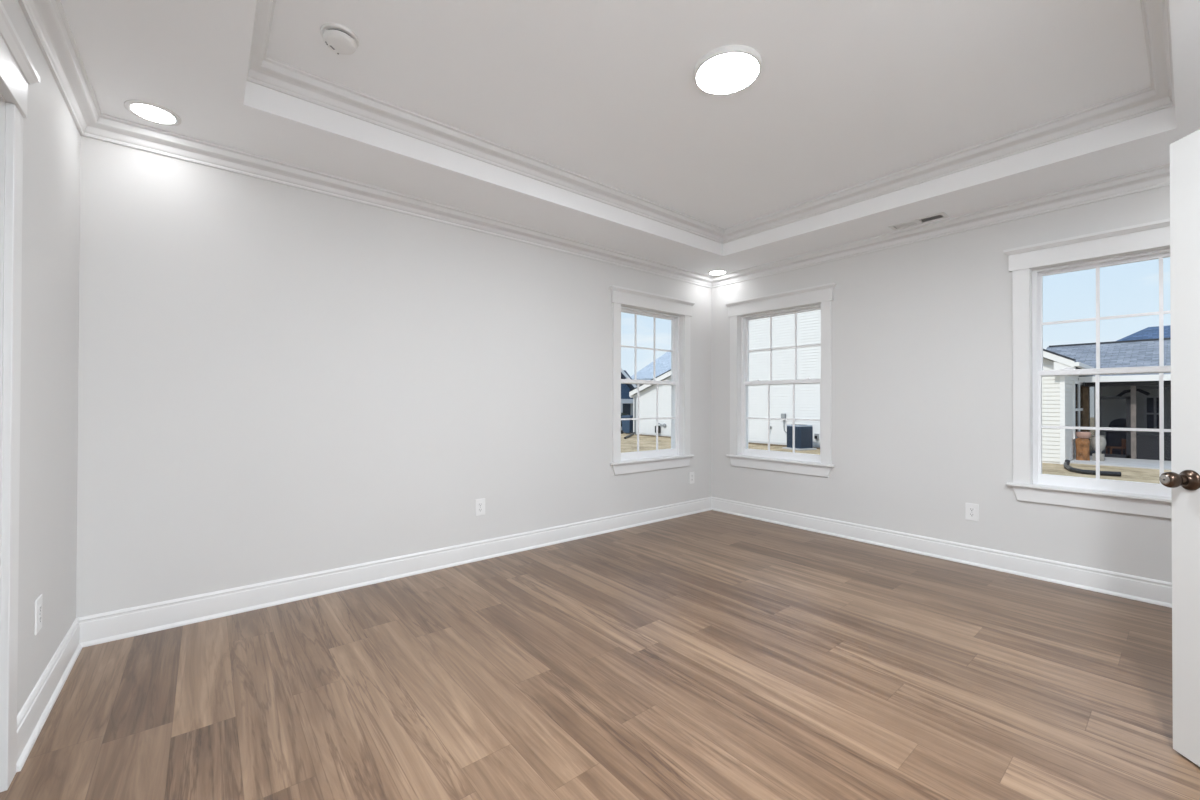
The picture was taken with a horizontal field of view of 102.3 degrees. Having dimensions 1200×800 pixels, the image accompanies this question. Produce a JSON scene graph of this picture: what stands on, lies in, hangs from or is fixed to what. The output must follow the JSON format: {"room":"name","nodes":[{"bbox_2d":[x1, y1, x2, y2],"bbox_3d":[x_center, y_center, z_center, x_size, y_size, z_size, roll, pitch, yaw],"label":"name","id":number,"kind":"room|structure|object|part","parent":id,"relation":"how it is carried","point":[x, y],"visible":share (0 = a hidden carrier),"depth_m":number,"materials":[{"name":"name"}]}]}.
{"room":"empty bedroom","nodes":[
{"label":"empty bedroom","id":0,"kind":"room"},
{"bbox_2d":[1,0,80,714],"bbox_3d":[-1.260,0.010,0.681,0.150,3.388,4.049,0,0,-39],"label":"wall","id":1,"kind":"structure","parent":0,"point":[51,136],"depth_m":1.85,"materials":[{"name":"paint"}]},
{"bbox_2d":[0,0,39,791],"bbox_3d":[-1.580,0.060,1.111,0.198,2.212,0.992,0,0,-39],"label":"door frame","id":2,"kind":"structure","parent":1,"relation":"in","point":[17,70],"depth_m":1.45,"materials":[{"name":"paint"}]},
{"bbox_3d":[-1.805,0.137,1.481,0.018,2.062,0.090,0,0,-39],"label":"casing","id":3,"kind":"part","parent":2,"relation":"part of","materials":[{"name":"paint"}]},
{"bbox_3d":[-1.528,-0.952,1.159,0.026,0.112,0.948,0,0,-39],"label":"head casing","id":4,"kind":"part","parent":2,"relation":"part of","materials":[{"name":"paint"}]},
{"bbox_2d":[34,594,42,634],"bbox_3d":[-2.045,0.781,1.761,0.008,0.124,0.079,0,0,-39],"label":"wall outlet","id":5,"kind":"object","parent":1,"relation":"attached to","point":[38,602],"visible":1,"depth_m":1.75,"materials":[{"name":"white plastic"}]},
{"bbox_2d":[16,618,82,771],"bbox_3d":[-2.154,1.101,1.906,0.026,0.138,1.014,0,0,-39],"label":"baseboard","id":6,"kind":"structure","parent":1,"relation":"attached to","point":[34,713],"depth_m":1.80,"materials":[{"name":"paint"}]},
{"bbox_2d":[76,136,711,617],"bbox_3d":[-0.674,0.033,3.869,5.087,3.388,0.150,0,0,-39],"label":"wall","id":7,"kind":"structure","parent":0,"point":[276,381],"depth_m":2.92,"materials":[{"name":"paint"}]},
{"bbox_2d":[78,497,711,646],"bbox_3d":[-0.622,1.117,3.793,4.787,0.138,0.026,0,0,-39],"label":"baseboard","id":8,"kind":"structure","parent":7,"relation":"attached to","point":[95,629],"depth_m":2.97,"materials":[{"name":"paint"}]},
{"bbox_2d":[475,498,484,515],"bbox_3d":[-0.889,0.796,3.588,0.079,0.124,0.008,0,0,-39],"label":"wall outlet","id":9,"kind":"object","parent":7,"relation":"attached to","point":[479,503],"visible":1,"depth_m":3.58,"materials":[{"name":"white plastic"}]},
{"bbox_2d":[18,0,1169,287],"bbox_3d":[0.609,-1.304,2.309,4.787,0.098,3.899,0,0,-39],"label":"crown molding","id":10,"kind":"structure","parent":7,"relation":"attached to","point":[48,22],"depth_m":2.98,"materials":[{"name":"paint"}]},
{"bbox_2d":[609,285,694,474],"bbox_3d":[0.487,-0.173,4.799,1.148,1.721,0.218,0,0,-39],"label":"window","id":11,"kind":"structure","parent":7,"relation":"in","point":[626,300],"depth_m":4.86,"materials":[{"name":"paint"}]},
{"bbox_3d":[0.153,-0.159,4.436,0.090,1.456,0.018,0,0,-39],"label":"casing","id":12,"kind":"part","parent":11,"relation":"part of","materials":[{"name":"paint"}]},
{"bbox_3d":[0.453,-0.512,4.845,0.856,0.712,0.030,0,0,-39],"label":"sash","id":13,"kind":"part","parent":11,"relation":"part of","materials":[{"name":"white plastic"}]},
{"bbox_3d":[0.476,0.187,4.809,0.856,0.767,0.030,0,0,-39],"label":"sash","id":14,"kind":"part","parent":11,"relation":"part of","materials":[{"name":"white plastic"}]},
{"bbox_3d":[0.462,-0.145,4.830,0.880,1.471,0.098,0,0,-39],"label":"frame","id":15,"kind":"part","parent":11,"relation":"part of","materials":[{"name":"white plastic"}]},
{"bbox_3d":[0.536,-0.940,4.747,1.104,0.112,0.026,0,0,-39],"label":"head casing","id":16,"kind":"part","parent":11,"relation":"part of","materials":[{"name":"paint"}]},
{"bbox_3d":[0.909,-0.153,5.053,0.090,1.456,0.018,0,0,-39],"label":"casing","id":17,"kind":"part","parent":11,"relation":"part of","materials":[{"name":"paint"}]},
{"bbox_2d":[689,472,693,483],"bbox_3d":[0.971,0.822,5.106,0.079,0.124,0.008,0,0,-39],"label":"wall outlet","id":18,"kind":"object","parent":7,"relation":"attached to","point":[691,474],"visible":1,"depth_m":5.10,"materials":[{"name":"white plastic"}]},
{"bbox_2d":[0,510,1199,799],"bbox_3d":[0.421,1.444,1.562,6.287,0.540,5.099,0,0,-39],"label":"floor","id":19,"kind":"structure","parent":0,"point":[711,654],"depth_m":1.96,"materials":[{"name":"wood"}]},
{"bbox_2d":[61,0,1199,276],"bbox_3d":[0.609,-1.511,2.310,4.787,0.315,3.899,0,0,-39],"label":"ceiling","id":20,"kind":"structure","parent":0,"point":[845,94],"depth_m":2.42,"materials":[{"name":"paint"}]},
{"bbox_2d":[124,99,180,125],"bbox_3d":[-2.114,-1.357,2.288,0.200,0.008,0.200,0,0,-39],"label":"recessed light","id":21,"kind":"object","parent":20,"relation":"in","point":[148,111],"visible":1,"depth_m":2.28,"materials":[{"name":"white"}]},
{"bbox_2d":[320,23,358,54],"bbox_3d":[-1.125,-1.552,2.090,0.148,0.045,0.148,0,0,-39],"label":"smoke detector","id":22,"kind":"object","parent":20,"relation":"attached to","point":[339,38],"visible":1,"depth_m":2.06,"materials":[{"name":"white plastic"}]},
{"bbox_2d":[247,0,1174,243],"bbox_3d":[0.609,-1.519,2.311,3.594,0.100,2.711,0,0,-39],"label":"crown molding","id":23,"kind":"structure","parent":20,"relation":"attached to","point":[267,72],"depth_m":2.75,"materials":[{"name":"paint"}]},
{"bbox_2d":[708,270,726,274],"bbox_3d":[1.226,-1.330,5.043,0.200,0.008,0.200,0,0,-39],"label":"recessed light","id":24,"kind":"object","parent":20,"relation":"in","point":[713,272],"visible":1,"depth_m":5.03,"materials":[{"name":"white"}]},
{"bbox_2d":[694,45,761,94],"bbox_3d":[0.603,-1.554,2.290,0.312,0.028,0.312,0,0,-39],"label":"recessed light","id":25,"kind":"object","parent":20,"relation":"in","point":[729,69],"visible":1,"depth_m":2.26,"materials":[{"name":"white plastic"}]},
{"bbox_2d":[888,212,948,230],"bbox_3d":[2.387,-1.397,3.628,0.132,0.126,0.362,0,0,-39],"label":"ceiling vent","id":26,"kind":"object","parent":20,"relation":"in","point":[942,215],"visible":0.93,"depth_m":3.62,"materials":[{"name":"white metal"}]},
{"bbox_2d":[621,417,1170,483],"bbox_3d":[15.487,2.105,31.986,115.534,0.300,150.000,0,0,-39],"label":"ground","id":27,"kind":"structure","parent":0,"point":[646,443],"depth_m":13.46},
{"bbox_2d":[621,415,632,433],"bbox_3d":[1.557,1.376,27.023,0.664,1.020,0.550,0,0,36],"label":"trash bin","id":28,"kind":"object","parent":27,"relation":"on","point":[627,425],"visible":0.82,"depth_m":26.84,"materials":[{"name":"blue plastic"}]},
{"bbox_2d":[621,368,636,429],"bbox_3d":[-1.747,-0.736,32.560,8.350,5.300,9.660,0,0,-39],"label":"house","id":29,"kind":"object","parent":27,"relation":"on","point":[626,401],"visible":0.06,"depth_m":30.96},
{"bbox_2d":[631,352,670,385],"bbox_3d":[10.062,-1.266,34.029,11.200,6.440,12.000,0,0,-39],"label":"roof","id":30,"kind":"structure","parent":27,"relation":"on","point":[663,363],"depth_m":34.98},
{"bbox_2d":[629,310,820,446],"bbox_3d":[7.878,-1.681,23.137,5.560,7.115,13.080,0,0,-39],"label":"neighbor house","id":31,"kind":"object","parent":27,"relation":"on","point":[807,396],"visible":0.25,"depth_m":19.90,"materials":[{"name":"white"}]},
{"bbox_2d":[655,423,665,432],"bbox_3d":[3.102,1.433,24.788,0.206,0.524,0.640,0,0,-39],"label":"utility meter","id":32,"kind":"object","parent":31,"relation":"attached to","point":[663,425],"visible":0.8,"depth_m":24.78,"materials":[{"name":"black plastic"}]},
{"bbox_2d":[781,414,786,432],"bbox_3d":[7.449,0.950,19.328,0.185,0.800,0.654,0,0,-6],"label":"electrical box","id":33,"kind":"object","parent":31,"relation":"attached to","point":[782,415],"visible":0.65,"depth_m":19.51,"materials":[{"name":"grey metal"}]},
{"bbox_2d":[639,434,819,448],"bbox_3d":[5.907,1.846,21.177,0.390,0.045,12.160,0,0,-39],"label":"mulch bed","id":34,"kind":"object","parent":27,"relation":"on","point":[639,434],"visible":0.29,"depth_m":20.21,"materials":[{"name":"brown soil"}]},
{"bbox_2d":[782,425,816,450],"bbox_3d":[7.460,1.386,18.083,0.840,0.912,0.840,0,0,-22],"label":"air conditioner","id":35,"kind":"object","parent":27,"relation":"on","point":[803,433],"visible":0.94,"depth_m":17.78,"materials":[{"name":"metal"}]},
{"bbox_3d":[7.461,0.959,18.086,0.714,0.045,0.714,0,0,-22],"label":"panel","id":36,"kind":"part","parent":35,"relation":"part of","materials":[{"name":"grey metal"}]},
{"bbox_2d":[787,428,811,446],"bbox_3d":[7.460,1.385,18.083,0.698,0.653,0.698,0,0,-22],"label":"grille","id":37,"kind":"object","parent":35,"relation":"attached to","point":[803,436],"depth_m":17.78,"materials":[{"name":"black"}]},
{"bbox_3d":[7.837,1.381,17.874,0.060,0.800,0.033,0,0,-22],"label":"corner post","id":38,"kind":"part","parent":35,"relation":"part of","materials":[{"name":"grey metal"}]},
{"bbox_2d":[1064,460,1121,475],"bbox_3d":[12.408,1.736,12.610,0.702,0.154,2.408,0,0,22],"label":"drain pipe","id":39,"kind":"object","parent":27,"relation":"on","point":[1067,462],"visible":0.96,"depth_m":11.70,"materials":[{"name":"black plastic"}]},
{"bbox_2d":[1042,338,1170,469],"bbox_3d":[18.201,-0.121,15.025,10.000,3.940,10.270,0,0,-39],"label":"house","id":40,"kind":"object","parent":27,"relation":"on","point":[1134,398],"visible":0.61,"depth_m":14.94,"materials":[{"name":"beige"}]},
{"bbox_3d":[15.137,0.303,15.296,2.000,1.700,0.035,0,0,-39],"label":"glass","id":41,"kind":"part","parent":40,"relation":"part of","materials":[{"name":"white"}]},
{"bbox_2d":[1075,432,1090,460],"bbox_3d":[14.507,1.379,14.508,0.340,0.845,0.349,0,0,-39],"label":"stand","id":42,"kind":"object","parent":40,"relation":"on","point":[1082,443],"visible":1,"depth_m":14.41,"materials":[{"name":"brown wood"}]},
{"bbox_3d":[14.511,1.049,14.507,0.340,0.185,0.340,0,0,-39],"label":"pot","id":43,"kind":"part","parent":42,"relation":"part of","materials":[{"name":"ceramic"}]},
{"bbox_3d":[15.815,0.683,15.727,0.160,2.270,0.140,0,0,-39],"label":"porch post","id":44,"kind":"part","parent":40,"relation":"part of","materials":[{"name":"brown wood"}]},
{"bbox_2d":[1091,435,1105,460],"bbox_3d":[14.854,1.429,14.398,0.330,0.745,0.330,0,0,-39],"label":"stone urn","id":45,"kind":"object","parent":40,"relation":"on","point":[1093,439],"visible":0.8,"depth_m":14.33,"materials":[{"name":"white stone"}]},
{"bbox_3d":[16.207,0.681,15.247,0.080,2.270,0.740,0,0,-39],"label":"screen door","id":46,"kind":"part","parent":40,"relation":"part of","materials":[{"name":"brown metal"}]},
{"bbox_2d":[1106,418,1125,454],"bbox_3d":[17.192,1.203,15.932,0.612,1.190,0.680,0,0,-39],"label":"covered grill","id":47,"kind":"object","parent":40,"relation":"on","point":[1112,438],"visible":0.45,"depth_m":15.83,"materials":[{"name":"black fabric"}]},
{"bbox_2d":[1108,418,1125,427],"bbox_3d":[17.193,0.793,15.935,0.600,0.370,0.600,0,0,-39],"label":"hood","id":48,"kind":"object","parent":47,"relation":"attached to","point":[1117,423],"depth_m":15.83,"materials":[{"name":"black"}]},
{"bbox_2d":[1106,439,1125,453],"bbox_3d":[16.682,1.534,15.605,0.400,0.560,0.400,0,0,31],"label":"porch chair","id":49,"kind":"object","parent":40,"relation":"on","point":[1122,440],"visible":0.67,"depth_m":15.54,"materials":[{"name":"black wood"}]},
{"bbox_3d":[16.682,1.534,15.605,0.400,0.040,0.400,0,0,31],"label":"seat","id":50,"kind":"part","parent":49,"relation":"part of","materials":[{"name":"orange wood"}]},
{"bbox_3d":[16.841,1.384,15.511,0.030,0.260,0.380,0,0,31],"label":"backrest","id":51,"kind":"part","parent":49,"relation":"part of","materials":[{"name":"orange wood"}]},
{"bbox_3d":[16.476,0.659,14.918,0.140,2.310,0.110,0,0,-39],"label":"porch post","id":52,"kind":"part","parent":40,"relation":"part of","materials":[{"name":"white wood"}]},
{"bbox_3d":[19.148,0.483,16.667,0.050,1.160,0.460,0,0,-39],"label":"glass","id":53,"kind":"part","parent":40,"relation":"part of","materials":[{"name":"black"}]},
{"bbox_3d":[18.404,0.668,12.555,0.080,2.270,5.990,0,0,-39],"label":"screen frame","id":54,"kind":"part","parent":40,"relation":"part of","materials":[{"name":"brown metal"}]},
{"bbox_3d":[18.397,1.423,12.543,0.008,0.580,5.985,0,0,-39],"label":"kick panel","id":55,"kind":"part","parent":40,"relation":"part of","materials":[{"name":"brown metal"}]},
{"bbox_2d":[1117,325,1170,340],"bbox_3d":[29.484,-0.698,21.608,9.400,5.240,9.200,0,0,-39],"label":"roof","id":56,"kind":"object","parent":27,"relation":"on","point":[1149,332],"visible":0.1,"depth_m":21.68,"materials":[{"name":"blue"}]},
{"bbox_2d":[711,185,1171,582],"bbox_3d":[2.565,0.040,3.802,0.150,3.388,4.049,0,0,-39],"label":"wall","id":57,"kind":"structure","parent":0,"point":[921,331],"depth_m":3.69,"materials":[{"name":"paint"}]},
{"bbox_2d":[725,282,835,476],"bbox_3d":[1.773,-0.170,4.754,0.218,1.721,1.148,0,0,-39],"label":"window","id":58,"kind":"structure","parent":57,"relation":"in","point":[819,297],"depth_m":4.73,"materials":[{"name":"paint"}]},
{"bbox_3d":[1.410,-0.151,5.088,0.018,1.456,0.090,0,0,-39],"label":"casing","id":59,"kind":"part","parent":58,"relation":"part of","materials":[{"name":"paint"}]},
{"bbox_3d":[1.804,-0.142,4.779,0.098,1.471,0.880,0,0,-39],"label":"frame","id":60,"kind":"part","parent":58,"relation":"part of","materials":[{"name":"white plastic"}]},
{"bbox_3d":[1.717,-0.937,4.712,0.026,0.112,1.104,0,0,-39],"label":"head casing","id":61,"kind":"part","parent":58,"relation":"part of","materials":[{"name":"paint"}]},
{"bbox_3d":[1.784,0.190,4.761,0.030,0.767,0.856,0,0,-39],"label":"sash","id":62,"kind":"part","parent":58,"relation":"part of","materials":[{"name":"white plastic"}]},
{"bbox_3d":[1.817,-0.509,4.791,0.030,0.712,0.856,0,0,-39],"label":"sash","id":63,"kind":"part","parent":58,"relation":"part of","materials":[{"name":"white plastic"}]},
{"bbox_3d":[2.027,-0.154,4.331,0.018,1.456,0.090,0,0,-39],"label":"casing","id":64,"kind":"part","parent":58,"relation":"part of","materials":[{"name":"paint"}]},
{"bbox_2d":[711,497,1171,607],"bbox_3d":[2.447,1.125,3.797,0.026,0.138,3.899,0,0,-39],"label":"baseboard","id":65,"kind":"structure","parent":57,"relation":"attached to","point":[1148,590],"depth_m":3.47,"materials":[{"name":"paint"}]},
{"bbox_2d":[965,503,978,520],"bbox_3d":[2.699,0.813,3.506,0.008,0.124,0.079,0,0,-39],"label":"wall outlet","id":66,"kind":"object","parent":57,"relation":"attached to","point":[971,510],"visible":1,"depth_m":3.50,"materials":[{"name":"white plastic"}]},
{"bbox_2d":[1003,218,1171,518],"bbox_3d":[3.236,-0.178,2.961,0.218,1.721,1.148,0,0,-39],"label":"window","id":67,"kind":"structure","parent":57,"relation":"in","point":[1028,264],"depth_m":3.11,"materials":[{"name":"paint"}]},
{"bbox_3d":[2.873,-0.159,3.295,0.018,1.456,0.090,0,0,-39],"label":"casing","id":68,"kind":"part","parent":67,"relation":"part of","materials":[{"name":"paint"}]},
{"bbox_3d":[3.180,-0.945,2.919,0.026,0.112,1.104,0,0,-39],"label":"head casing","id":69,"kind":"part","parent":67,"relation":"part of","materials":[{"name":"paint"}]},
{"bbox_3d":[3.266,-0.150,2.986,0.098,1.471,0.880,0,0,-39],"label":"frame","id":70,"kind":"part","parent":67,"relation":"part of","materials":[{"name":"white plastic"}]},
{"bbox_3d":[3.247,0.182,2.969,0.030,0.767,0.856,0,0,-39],"label":"sash","id":71,"kind":"part","parent":67,"relation":"part of","materials":[{"name":"white plastic"}]},
{"bbox_3d":[3.280,-0.517,2.998,0.030,0.712,0.856,0,0,-39],"label":"sash","id":72,"kind":"part","parent":67,"relation":"part of","materials":[{"name":"white plastic"}]},
{"bbox_3d":[1.885,0.018,0.731,4.787,3.388,0.150,0,0,-39],"label":"wall","id":73,"kind":"structure","parent":0,"visible":0},
{"bbox_2d":[1159,129,1199,766],"bbox_3d":[1.882,0.149,1.201,0.186,2.032,0.857,0,0,8],"label":"door","id":74,"kind":"structure","parent":73,"relation":"in","point":[1183,479],"depth_m":1.58,"materials":[{"name":"paint"}]},
{"bbox_3d":[1.841,0.260,1.576,0.002,0.033,0.033,0,0,8],"label":"knob","id":75,"kind":"part","parent":74,"relation":"part of","materials":[{"name":"brown metal"}]},
{"bbox_3d":[1.905,0.260,1.568,0.020,0.067,0.067,0,0,8],"label":"knob","id":76,"kind":"part","parent":74,"relation":"part of","materials":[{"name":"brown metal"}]}
]}

